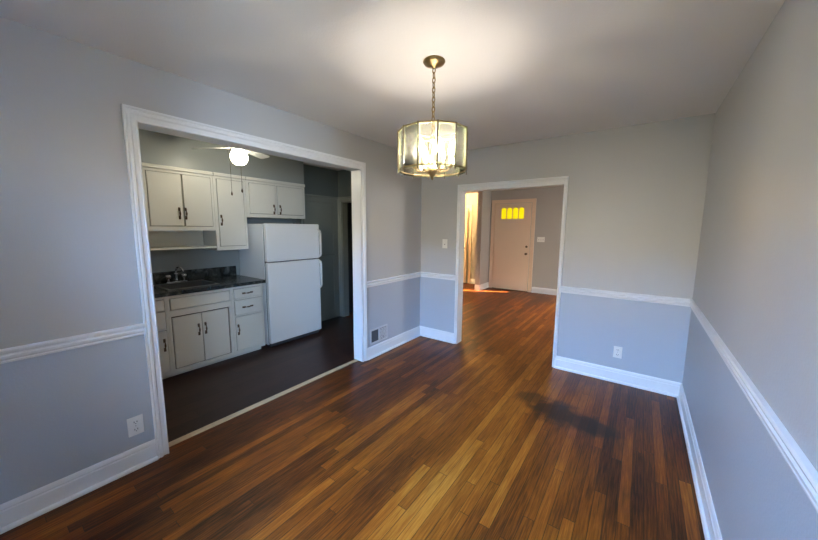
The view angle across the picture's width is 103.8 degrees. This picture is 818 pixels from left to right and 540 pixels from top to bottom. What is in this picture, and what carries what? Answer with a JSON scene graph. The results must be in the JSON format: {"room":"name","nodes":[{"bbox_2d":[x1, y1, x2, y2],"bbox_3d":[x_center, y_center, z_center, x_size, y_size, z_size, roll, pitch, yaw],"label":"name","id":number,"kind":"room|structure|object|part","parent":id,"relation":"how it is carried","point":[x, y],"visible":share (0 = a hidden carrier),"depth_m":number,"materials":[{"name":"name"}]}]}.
{"room":"dining room","nodes":[
{"label":"dining room","id":0,"kind":"room"},
{"bbox_2d":[0,17,421,504],"bbox_3d":[-1.205,-0.069,2.610,0.115,2.431,4.500,6,9,36],"label":"wall","id":1,"kind":"structure","parent":0,"point":[68,260],"depth_m":1.74,"materials":[{"name":"grey paint"}]},
{"bbox_2d":[0,323,144,363],"bbox_3d":[-2.048,0.432,1.387,0.023,0.069,1.445,6,9,36],"label":"trim","id":2,"kind":"structure","parent":1,"relation":"attached to","point":[7,355],"depth_m":1.70,"materials":[{"name":"white paint"}]},
{"bbox_2d":[127,414,143,437],"bbox_3d":[-1.685,0.960,1.977,0.010,0.120,0.078,6,9,36],"label":"electrical outlet","id":3,"kind":"object","parent":1,"relation":"attached to","point":[135,425],"visible":1,"depth_m":1.97,"materials":[{"name":"white plastic"}]},
{"bbox_2d":[132,419,138,424],"bbox_3d":[-1.683,0.937,1.973,0.003,0.034,0.034,6,9,36],"label":"receptacle","id":4,"kind":"object","parent":3,"relation":"attached to","point":[134,421],"depth_m":1.97,"materials":[{"name":"grey plastic"}]},
{"bbox_2d":[0,326,419,533],"bbox_3d":[-1.155,1.076,2.715,0.030,0.134,4.500,6,9,36],"label":"baseboard","id":5,"kind":"structure","parent":1,"relation":"attached to","point":[20,510],"depth_m":1.80,"materials":[{"name":"white paint"}]},
{"bbox_2d":[121,104,367,458],"bbox_3d":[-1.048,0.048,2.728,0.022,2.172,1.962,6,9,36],"label":"trim","id":6,"kind":"structure","parent":1,"relation":"attached to","point":[131,115],"depth_m":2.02,"materials":[{"name":"white paint"}]},
{"bbox_2d":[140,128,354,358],"bbox_3d":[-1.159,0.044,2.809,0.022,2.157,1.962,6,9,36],"label":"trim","id":7,"kind":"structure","parent":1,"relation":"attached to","point":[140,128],"depth_m":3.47,"materials":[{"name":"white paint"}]},
{"bbox_2d":[168,359,358,446],"bbox_3d":[-1.128,1.113,2.918,0.053,0.008,1.828,6,9,36],"label":"trim","id":8,"kind":"structure","parent":1,"relation":"attached to","point":[178,440],"depth_m":2.66,"materials":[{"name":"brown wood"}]},
{"bbox_2d":[370,324,387,344],"bbox_3d":[-0.352,0.762,3.801,0.018,0.180,0.310,6,9,36],"label":"air vent","id":9,"kind":"object","parent":1,"relation":"in","point":[380,333],"visible":1,"depth_m":3.80,"materials":[{"name":"grey metal"}]},
{"bbox_2d":[367,272,420,287],"bbox_3d":[-0.153,0.112,3.983,0.023,0.069,1.093,6,9,36],"label":"trim","id":10,"kind":"structure","parent":1,"relation":"attached to","point":[373,283],"depth_m":3.91,"materials":[{"name":"white paint"}]},
{"bbox_2d":[138,129,303,183],"bbox_3d":[-2.728,-1.194,3.119,0.345,0.310,3.755,6,9,36],"label":"wall","id":11,"kind":"structure","parent":0,"point":[155,147],"depth_m":3.52,"materials":[{"name":"grey paint"}]},
{"bbox_2d":[150,218,292,274],"bbox_3d":[-2.672,-0.214,3.734,0.120,2.410,4.615,6,9,36],"label":"wall","id":12,"kind":"structure","parent":0,"point":[188,259],"depth_m":3.85,"materials":[{"name":"grey paint"}]},
{"bbox_2d":[142,162,216,250],"bbox_3d":[-2.518,-0.652,3.448,0.389,0.843,0.663,6,9,36],"label":"upper cabinet","id":13,"kind":"object","parent":12,"relation":"attached to","point":[179,201],"visible":0.88,"depth_m":3.38,"materials":[{"name":"beige paint"}]},
{"bbox_3d":[-2.466,-0.715,3.251,0.021,0.530,0.289,6,9,36],"label":"door","id":14,"kind":"part","parent":13,"relation":"part of","materials":[{"name":"beige paint"}]},
{"bbox_2d":[148,231,203,246],"bbox_3d":[-2.675,-0.356,3.598,0.009,0.179,0.661,6,9,36],"label":"shelf","id":15,"kind":"object","parent":13,"relation":"attached to","point":[156,238],"depth_m":3.63,"materials":[{"name":"beige paint"}]},
{"bbox_2d":[150,245,216,250],"bbox_3d":[-2.534,-0.244,3.509,0.340,0.018,0.661,6,9,36],"label":"shelf","id":16,"kind":"object","parent":13,"relation":"attached to","point":[152,247],"depth_m":3.50,"materials":[{"name":"beige paint"}]},
{"bbox_3d":[-2.296,-0.744,3.485,0.021,0.530,0.269,6,9,36],"label":"door","id":17,"kind":"part","parent":13,"relation":"part of","materials":[{"name":"beige paint"}]},
{"bbox_2d":[152,266,235,283],"bbox_3d":[-2.759,0.084,3.532,0.018,0.116,1.670,6,9,36],"label":"backsplash","id":18,"kind":"structure","parent":12,"relation":"attached to","point":[159,277],"depth_m":3.83,"materials":[{"name":"stone"}]},
{"bbox_2d":[203,172,248,249],"bbox_3d":[-2.216,-0.688,3.864,0.388,0.873,0.363,6,9,36],"label":"upper cabinet","id":19,"kind":"object","parent":12,"relation":"attached to","point":[231,233],"visible":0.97,"depth_m":3.76,"materials":[{"name":"beige paint"}]},
{"bbox_3d":[-2.091,-0.666,3.780,0.021,0.757,0.296,6,9,36],"label":"door","id":20,"kind":"part","parent":19,"relation":"part of","materials":[{"name":"beige paint"}]},
{"bbox_2d":[245,177,304,218],"bbox_3d":[-1.859,-0.942,4.325,0.388,0.481,0.843,6,9,36],"label":"upper cabinet","id":21,"kind":"object","parent":12,"relation":"attached to","point":[265,198],"visible":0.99,"depth_m":4.18,"materials":[{"name":"beige paint"}]},
{"bbox_3d":[-1.859,-0.900,4.072,0.021,0.365,0.343,6,9,36],"label":"door","id":22,"kind":"part","parent":21,"relation":"part of","materials":[{"name":"beige paint"}]},
{"bbox_3d":[-1.625,-0.939,4.392,0.021,0.365,0.395,6,9,36],"label":"door","id":23,"kind":"part","parent":21,"relation":"part of","materials":[{"name":"beige paint"}]},
{"bbox_2d":[303,164,337,196],"bbox_3d":[-1.454,-1.367,4.983,0.215,0.425,0.720,6,9,36],"label":"wall","id":24,"kind":"structure","parent":0,"point":[317,180],"depth_m":4.93,"materials":[{"name":"grey paint"}]},
{"bbox_2d":[347,203,352,311],"bbox_3d":[-0.225,-0.477,5.835,1.220,2.431,1.685,6,9,36],"label":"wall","id":25,"kind":"structure","parent":0,"point":[349,205],"depth_m":5.62,"materials":[{"name":"grey paint"}]},
{"bbox_2d":[0,283,704,539],"bbox_3d":[0.798,0.920,4.753,6.400,0.050,10.100,6,9,36],"label":"floor","id":26,"kind":"structure","parent":0,"point":[477,437],"depth_m":2.16,"materials":[{"name":"brown wood"}]},
{"bbox_2d":[155,297,172,378],"bbox_3d":[-2.760,0.671,3.010,0.718,0.838,0.672,6,9,36],"label":"base cabinet","id":27,"kind":"object","parent":26,"relation":"on","point":[160,303],"visible":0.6,"depth_m":3.05,"materials":[{"name":"beige paint"}]},
{"bbox_3d":[-2.494,0.362,2.794,0.021,0.100,0.598,6,9,36],"label":"drawer","id":28,"kind":"part","parent":27,"relation":"part of","materials":[{"name":"beige paint"}]},
{"bbox_3d":[-2.495,0.508,2.813,0.021,0.165,0.598,6,9,36],"label":"drawer","id":29,"kind":"part","parent":27,"relation":"part of","materials":[{"name":"beige paint"}]},
{"bbox_3d":[-2.419,0.797,2.960,0.021,0.405,0.328,6,9,36],"label":"door","id":30,"kind":"part","parent":27,"relation":"part of","materials":[{"name":"beige paint"}]},
{"bbox_2d":[152,266,265,297],"bbox_3d":[-2.480,0.130,3.335,0.706,0.153,1.670,6,9,36],"label":"countertop","id":31,"kind":"structure","parent":27,"relation":"on","point":[226,276],"depth_m":3.68,"materials":[{"name":"stone"}]},
{"bbox_2d":[165,266,187,282],"bbox_3d":[-2.551,0.047,3.545,0.188,0.190,0.208,6,9,36],"label":"kitchen faucet","id":32,"kind":"object","parent":31,"relation":"on","point":[183,275],"visible":1,"depth_m":3.57,"materials":[{"name":"silver metal"}]},
{"bbox_3d":[-2.647,0.093,3.527,0.060,0.078,0.058,6,9,36],"label":"handle","id":33,"kind":"part","parent":32,"relation":"part of","materials":[{"name":"silver metal"}]},
{"bbox_3d":[-2.544,0.041,3.544,0.178,0.178,0.040,5,9,32],"label":"spout","id":34,"kind":"part","parent":32,"relation":"part of","materials":[{"name":"silver metal"}]},
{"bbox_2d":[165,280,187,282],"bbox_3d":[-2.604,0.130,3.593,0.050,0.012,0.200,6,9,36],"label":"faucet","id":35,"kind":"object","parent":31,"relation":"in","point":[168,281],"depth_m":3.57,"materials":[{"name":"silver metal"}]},
{"bbox_2d":[153,280,219,302],"bbox_3d":[-2.378,0.243,3.442,0.430,0.181,0.480,6,9,36],"label":"sink","id":36,"kind":"object","parent":31,"relation":"in","point":[197,283],"visible":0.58,"depth_m":3.53,"materials":[{"name":"silver metal"}]},
{"bbox_2d":[166,288,234,376],"bbox_3d":[-2.394,0.608,3.520,0.707,0.838,0.586,6,9,36],"label":"base cabinet","id":37,"kind":"object","parent":26,"relation":"on","point":[200,326],"visible":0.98,"depth_m":3.31,"materials":[{"name":"beige paint"}]},
{"bbox_3d":[-2.221,0.707,3.237,0.014,0.512,0.254,6,9,36],"label":"door","id":38,"kind":"part","parent":37,"relation":"part of","materials":[{"name":"beige paint"}]},
{"bbox_3d":[-2.068,0.681,3.446,0.014,0.512,0.257,6,9,36],"label":"door","id":39,"kind":"part","parent":37,"relation":"part of","materials":[{"name":"beige paint"}]},
{"bbox_2d":[221,283,264,357],"bbox_3d":[-2.111,0.561,3.900,0.718,0.838,0.363,6,9,36],"label":"base cabinet","id":40,"kind":"object","parent":26,"relation":"on","point":[247,301],"visible":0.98,"depth_m":3.70,"materials":[{"name":"beige paint"}]},
{"bbox_3d":[-1.849,0.255,3.678,0.021,0.105,0.313,6,9,36],"label":"drawer","id":41,"kind":"part","parent":40,"relation":"part of","materials":[{"name":"beige paint"}]},
{"bbox_3d":[-1.851,0.413,3.698,0.021,0.163,0.313,6,9,36],"label":"drawer","id":42,"kind":"part","parent":40,"relation":"part of","materials":[{"name":"beige paint"}]},
{"bbox_3d":[-1.853,0.710,3.737,0.021,0.388,0.313,6,9,36],"label":"door","id":43,"kind":"part","parent":40,"relation":"part of","materials":[{"name":"beige paint"}]},
{"bbox_2d":[239,223,322,346],"bbox_3d":[-1.719,0.150,4.368,0.725,1.540,0.776,6,9,36],"label":"refrigerator","id":44,"kind":"object","parent":26,"relation":"on","point":[284,256],"visible":0.96,"depth_m":4.10,"materials":[{"name":"white metal"}]},
{"bbox_3d":[-1.490,-0.361,4.138,0.060,0.465,0.776,6,9,36],"label":"freezer door","id":45,"kind":"part","parent":44,"relation":"part of","materials":[{"name":"white metal"}]},
{"bbox_3d":[-1.496,0.381,4.234,0.060,1.008,0.776,6,9,36],"label":"door","id":46,"kind":"part","parent":44,"relation":"part of","materials":[{"name":"white metal"}]},
{"bbox_3d":[-1.230,-0.366,4.405,0.058,0.380,0.026,6,9,36],"label":"handle","id":47,"kind":"part","parent":44,"relation":"part of","materials":[{"name":"white plastic"}]},
{"bbox_3d":[-1.233,0.056,4.459,0.058,0.390,0.026,6,9,36],"label":"handle","id":48,"kind":"part","parent":44,"relation":"part of","materials":[{"name":"white plastic"}]},
{"bbox_2d":[292,194,339,320],"bbox_3d":[-1.453,-0.171,5.127,0.238,1.985,0.716,6,9,36],"label":"wall","id":49,"kind":"structure","parent":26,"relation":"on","point":[320,210],"depth_m":5.15,"materials":[{"name":"grey paint"}]},
{"bbox_3d":[-1.385,-0.649,4.993,0.018,0.790,0.595,6,9,36],"label":"door","id":50,"kind":"part","parent":49,"relation":"part of","materials":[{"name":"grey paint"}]},
{"bbox_3d":[-1.376,-0.648,4.986,0.006,0.790,0.595,6,9,36],"label":"door frame","id":51,"kind":"part","parent":49,"relation":"part of","materials":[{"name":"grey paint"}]},
{"bbox_3d":[-1.367,-1.132,4.945,0.042,0.030,0.716,6,9,36],"label":"cornice","id":52,"kind":"part","parent":49,"relation":"part of","materials":[{"name":"grey paint"}]},
{"bbox_3d":[-1.382,0.249,5.102,0.006,0.960,0.595,6,9,36],"label":"door frame","id":53,"kind":"part","parent":49,"relation":"part of","materials":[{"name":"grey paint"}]},
{"bbox_3d":[-1.392,0.248,5.109,0.018,0.960,0.595,6,9,36],"label":"door","id":54,"kind":"part","parent":49,"relation":"part of","materials":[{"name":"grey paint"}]},
{"bbox_2d":[0,0,784,193],"bbox_3d":[0.817,-1.540,4.436,6.600,0.091,10.100,6,9,36],"label":"ceiling","id":55,"kind":"structure","parent":0,"point":[513,71],"depth_m":1.74,"materials":[{"name":"white paint"}]},
{"bbox_2d":[192,147,268,195],"bbox_3d":[-1.653,-1.029,3.130,0.714,0.625,0.714,-5,9,-37],"label":"ceiling fan","id":56,"kind":"object","parent":55,"relation":"hanging from","point":[238,156],"visible":0.57,"depth_m":3.09,"materials":[{"name":"white painted blades"},{"name":"white frosted glass"}]},
{"bbox_3d":[-1.964,-1.197,3.152,0.310,0.027,0.110,1,7,8],"label":"blade","id":57,"kind":"part","parent":56,"relation":"part of","materials":[{"name":"white"}]},
{"bbox_3d":[-1.653,-1.093,3.121,0.154,0.144,0.154,6,9,36],"label":"globe","id":58,"kind":"part","parent":56,"relation":"part of","materials":[{"name":"white glass"}]},
{"bbox_3d":[-1.609,-1.229,3.418,0.110,0.027,0.310,1,7,8],"label":"blade","id":59,"kind":"part","parent":56,"relation":"part of","materials":[{"name":"white"}]},
{"bbox_2d":[397,55,467,179],"bbox_3d":[0.140,-0.856,1.855,0.407,0.657,0.407,6,9,36],"label":"chandelier","id":60,"kind":"object","parent":55,"relation":"hanging from","point":[408,134],"visible":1,"depth_m":1.78,"materials":[{"name":"gold metal"}]},
{"bbox_3d":[-0.064,-0.685,1.866,0.006,0.241,0.006,2,8,13],"label":"post","id":61,"kind":"part","parent":60,"relation":"part of","materials":[{"name":"gold metal"}]},
{"bbox_3d":[-0.044,-0.681,1.817,0.003,0.207,0.075,-2,8,-18],"label":"glass panel","id":62,"kind":"part","parent":60,"relation":"part of","materials":[{"name":"clear glass"}]},
{"bbox_3d":[-0.031,-0.672,1.767,0.006,0.241,0.006,2,8,13],"label":"post","id":63,"kind":"part","parent":60,"relation":"part of","materials":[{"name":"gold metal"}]},
{"bbox_3d":[-0.004,-0.705,2.003,0.003,0.207,0.075,7,10,41],"label":"glass panel","id":64,"kind":"part","parent":60,"relation":"part of","materials":[{"name":"clear glass"}]},
{"bbox_3d":[0.010,-0.670,1.735,0.075,0.207,0.003,7,10,41],"label":"glass panel","id":65,"kind":"part","parent":60,"relation":"part of","materials":[{"name":"clear glass"}]},
{"bbox_3d":[0.047,-0.663,1.698,0.006,0.241,0.006,-4,9,-31],"label":"post","id":66,"kind":"part","parent":60,"relation":"part of","materials":[{"name":"gold metal"}]},
{"bbox_3d":[0.073,-0.691,1.794,0.032,0.077,0.031,6,9,36],"label":"bulb","id":67,"kind":"part","parent":60,"relation":"part of","materials":[{"name":"white glass"}]},
{"bbox_3d":[0.101,-0.714,1.972,0.032,0.077,0.031,6,9,36],"label":"bulb","id":68,"kind":"part","parent":60,"relation":"part of","materials":[{"name":"white glass"}]},
{"bbox_3d":[0.128,-0.711,2.077,0.006,0.241,0.006,-4,9,-31],"label":"post","id":69,"kind":"part","parent":60,"relation":"part of","materials":[{"name":"gold metal"}]},
{"bbox_3d":[0.138,-0.660,1.880,0.056,0.261,0.055,6,9,36],"label":"stem","id":70,"kind":"part","parent":60,"relation":"part of","materials":[{"name":"gold metal"}]},
{"bbox_3d":[0.141,-0.950,1.843,0.017,0.406,0.017,-1,7,-9],"label":"chain","id":71,"kind":"part","parent":60,"relation":"part of","materials":[{"name":"gold metal"}]},
{"bbox_3d":[0.149,-0.659,1.676,0.006,0.241,0.006,-4,9,-31],"label":"post","id":72,"kind":"part","parent":60,"relation":"part of","materials":[{"name":"gold metal"}]},
{"bbox_3d":[0.176,-0.688,1.777,0.032,0.077,0.031,6,9,36],"label":"bulb","id":73,"kind":"part","parent":60,"relation":"part of","materials":[{"name":"white glass"}]},
{"bbox_3d":[0.209,-0.592,1.878,0.106,0.040,0.039,2,7,10],"label":"arm","id":74,"kind":"part","parent":60,"relation":"part of","materials":[{"name":"gold metal"}]},
{"bbox_3d":[0.242,-0.698,1.859,0.032,0.077,0.031,6,9,36],"label":"bulb","id":75,"kind":"part","parent":60,"relation":"part of","materials":[{"name":"white glass"}]},
{"bbox_3d":[0.249,-0.663,1.708,0.006,0.241,0.006,2,8,13],"label":"post","id":76,"kind":"part","parent":60,"relation":"part of","materials":[{"name":"gold metal"}]},
{"bbox_3d":[0.281,-0.670,1.749,0.003,0.207,0.075,7,10,41],"label":"glass panel","id":77,"kind":"part","parent":60,"relation":"part of","materials":[{"name":"clear glass"}]},
{"bbox_3d":[0.319,-0.672,1.786,0.006,0.241,0.006,-4,9,-31],"label":"post","id":78,"kind":"part","parent":60,"relation":"part of","materials":[{"name":"gold metal"}]},
{"bbox_3d":[0.341,-0.685,1.887,0.006,0.241,0.006,-4,9,-31],"label":"post","id":79,"kind":"part","parent":60,"relation":"part of","materials":[{"name":"gold metal"}]},
{"bbox_2d":[465,193,477,282],"bbox_3d":[1.341,-0.886,9.061,1.980,2.441,0.120,6,9,36],"label":"wall","id":80,"kind":"structure","parent":0,"point":[471,198],"depth_m":8.69,"materials":[{"name":"grey paint"}]},
{"bbox_2d":[463,209,467,282],"bbox_3d":[1.294,-0.671,8.944,0.675,2.018,0.095,6,9,36],"label":"door","id":81,"kind":"structure","parent":80,"relation":"in","point":[466,210],"depth_m":8.78,"materials":[{"name":"beige paint"}]},
{"bbox_2d":[465,205,472,282],"bbox_3d":[1.336,-0.724,8.995,0.885,2.135,0.024,6,9,36],"label":"trim","id":82,"kind":"structure","parent":80,"relation":"attached to","point":[466,206],"depth_m":8.73,"materials":[{"name":"beige paint"}]},
{"bbox_2d":[475,191,491,284],"bbox_3d":[1.848,-0.743,7.981,0.120,2.441,0.550,6,9,36],"label":"wall","id":83,"kind":"structure","parent":0,"point":[484,197],"depth_m":7.85,"materials":[{"name":"grey paint"}]},
{"bbox_2d":[488,186,563,291],"bbox_3d":[3.786,-0.603,7.001,4.420,2.441,0.120,6,9,36],"label":"wall","id":84,"kind":"structure","parent":0,"point":[549,202],"depth_m":7.39,"materials":[{"name":"grey paint"}]},
{"bbox_2d":[492,203,531,290],"bbox_3d":[2.481,-0.558,7.822,0.870,2.100,0.091,6,9,36],"label":"door","id":85,"kind":"structure","parent":84,"relation":"in","point":[512,229],"depth_m":7.82,"materials":[{"name":"beige paint"}]},
{"bbox_3d":[2.324,-1.384,7.853,0.112,0.262,0.011,6,9,36],"label":"pane","id":86,"kind":"part","parent":85,"relation":"part of","materials":[{"name":"yellow glass"}]},
{"bbox_3d":[2.439,-1.373,7.770,0.112,0.262,0.011,6,9,36],"label":"pane","id":87,"kind":"part","parent":85,"relation":"part of","materials":[{"name":"yellow glass"}]},
{"bbox_3d":[2.554,-1.361,7.688,0.112,0.262,0.011,6,9,36],"label":"pane","id":88,"kind":"part","parent":85,"relation":"part of","materials":[{"name":"yellow glass"}]},
{"bbox_3d":[2.669,-1.350,7.605,0.112,0.262,0.011,6,9,36],"label":"pane","id":89,"kind":"part","parent":85,"relation":"part of","materials":[{"name":"yellow glass"}]},
{"bbox_2d":[489,198,536,291],"bbox_3d":[2.503,-0.602,7.847,1.060,2.205,0.024,6,9,36],"label":"trim","id":90,"kind":"structure","parent":84,"relation":"attached to","point":[494,202],"depth_m":7.67,"materials":[{"name":"beige paint"}]},
{"bbox_2d":[470,279,556,294],"bbox_3d":[3.443,0.543,7.113,4.920,0.134,0.830,6,9,36],"label":"baseboard","id":91,"kind":"structure","parent":84,"relation":"attached to","point":[472,281],"depth_m":7.61,"materials":[{"name":"white paint"}]},
{"bbox_2d":[537,237,544,241],"bbox_3d":[3.058,-0.706,7.435,0.165,0.116,0.016,6,9,36],"label":"light switch","id":92,"kind":"object","parent":84,"relation":"attached to","point":[539,239],"visible":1,"depth_m":7.43,"materials":[{"name":"white plastic"}]},
{"bbox_2d":[338,113,714,382],"bbox_3d":[0.595,-0.253,4.145,4.687,2.431,0.115,6,9,36],"label":"wall","id":93,"kind":"structure","parent":0,"point":[636,197],"depth_m":3.07,"materials":[{"name":"grey paint"}]},
{"bbox_2d":[337,196,351,316],"bbox_3d":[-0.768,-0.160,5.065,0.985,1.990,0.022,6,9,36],"label":"trim","id":94,"kind":"structure","parent":93,"relation":"attached to","point":[340,200],"depth_m":5.31,"materials":[{"name":"grey paint"}]},
{"bbox_2d":[421,272,454,280],"bbox_3d":[0.375,0.080,4.260,0.551,0.069,0.023,6,9,36],"label":"trim","id":95,"kind":"structure","parent":93,"relation":"attached to","point":[423,274],"depth_m":4.25,"materials":[{"name":"white paint"}]},
{"bbox_2d":[442,239,446,247],"bbox_3d":[0.462,-0.338,4.150,0.072,0.116,0.016,6,9,36],"label":"light switch","id":96,"kind":"object","parent":93,"relation":"attached to","point":[444,241],"visible":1,"depth_m":4.15,"materials":[{"name":"white plastic"}]},
{"bbox_2d":[461,192,465,338],"bbox_3d":[1.181,-0.005,3.832,1.240,2.028,0.022,6,9,36],"label":"trim","id":97,"kind":"structure","parent":93,"relation":"attached to","point":[465,192],"depth_m":4.17,"materials":[{"name":"white paint"}]},
{"bbox_2d":[454,176,568,367],"bbox_3d":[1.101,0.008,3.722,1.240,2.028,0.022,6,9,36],"label":"trim","id":98,"kind":"structure","parent":93,"relation":"attached to","point":[565,179],"depth_m":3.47,"materials":[{"name":"white paint"}]},
{"bbox_2d":[420,326,680,397],"bbox_3d":[1.292,0.968,3.696,2.837,0.134,0.030,6,9,36],"label":"baseboard","id":99,"kind":"structure","parent":93,"relation":"attached to","point":[649,383],"depth_m":3.20,"materials":[{"name":"white paint"}]},
{"bbox_2d":[613,346,621,358],"bbox_3d":[2.043,0.806,3.140,0.072,0.116,0.010,6,9,36],"label":"electrical outlet","id":100,"kind":"object","parent":93,"relation":"attached to","point":[617,351],"visible":1,"depth_m":3.14,"materials":[{"name":"white plastic"}]},
{"bbox_2d":[561,286,690,306],"bbox_3d":[2.025,0.245,3.076,1.048,0.069,0.023,6,9,36],"label":"trim","id":101,"kind":"structure","parent":93,"relation":"attached to","point":[564,289],"depth_m":3.03,"materials":[{"name":"white paint"}]},
{"bbox_2d":[682,0,817,539],"bbox_3d":[1.221,0.165,0.940,0.120,2.431,4.615,6,9,36],"label":"wall","id":102,"kind":"structure","parent":0,"point":[756,284],"depth_m":1.27,"materials":[{"name":"grey paint"}]},
{"bbox_2d":[677,383,722,539],"bbox_3d":[1.118,1.303,1.084,0.030,0.134,4.500,6,9,36],"label":"baseboard","id":103,"kind":"structure","parent":102,"relation":"attached to","point":[710,525],"depth_m":1.86,"materials":[{"name":"white paint"}]},
{"bbox_2d":[689,299,817,512],"bbox_3d":[1.127,0.509,0.979,0.023,0.069,4.500,6,9,36],"label":"trim","id":104,"kind":"structure","parent":102,"relation":"attached to","point":[799,464],"depth_m":1.03,"materials":[{"name":"white paint"}]}
]}

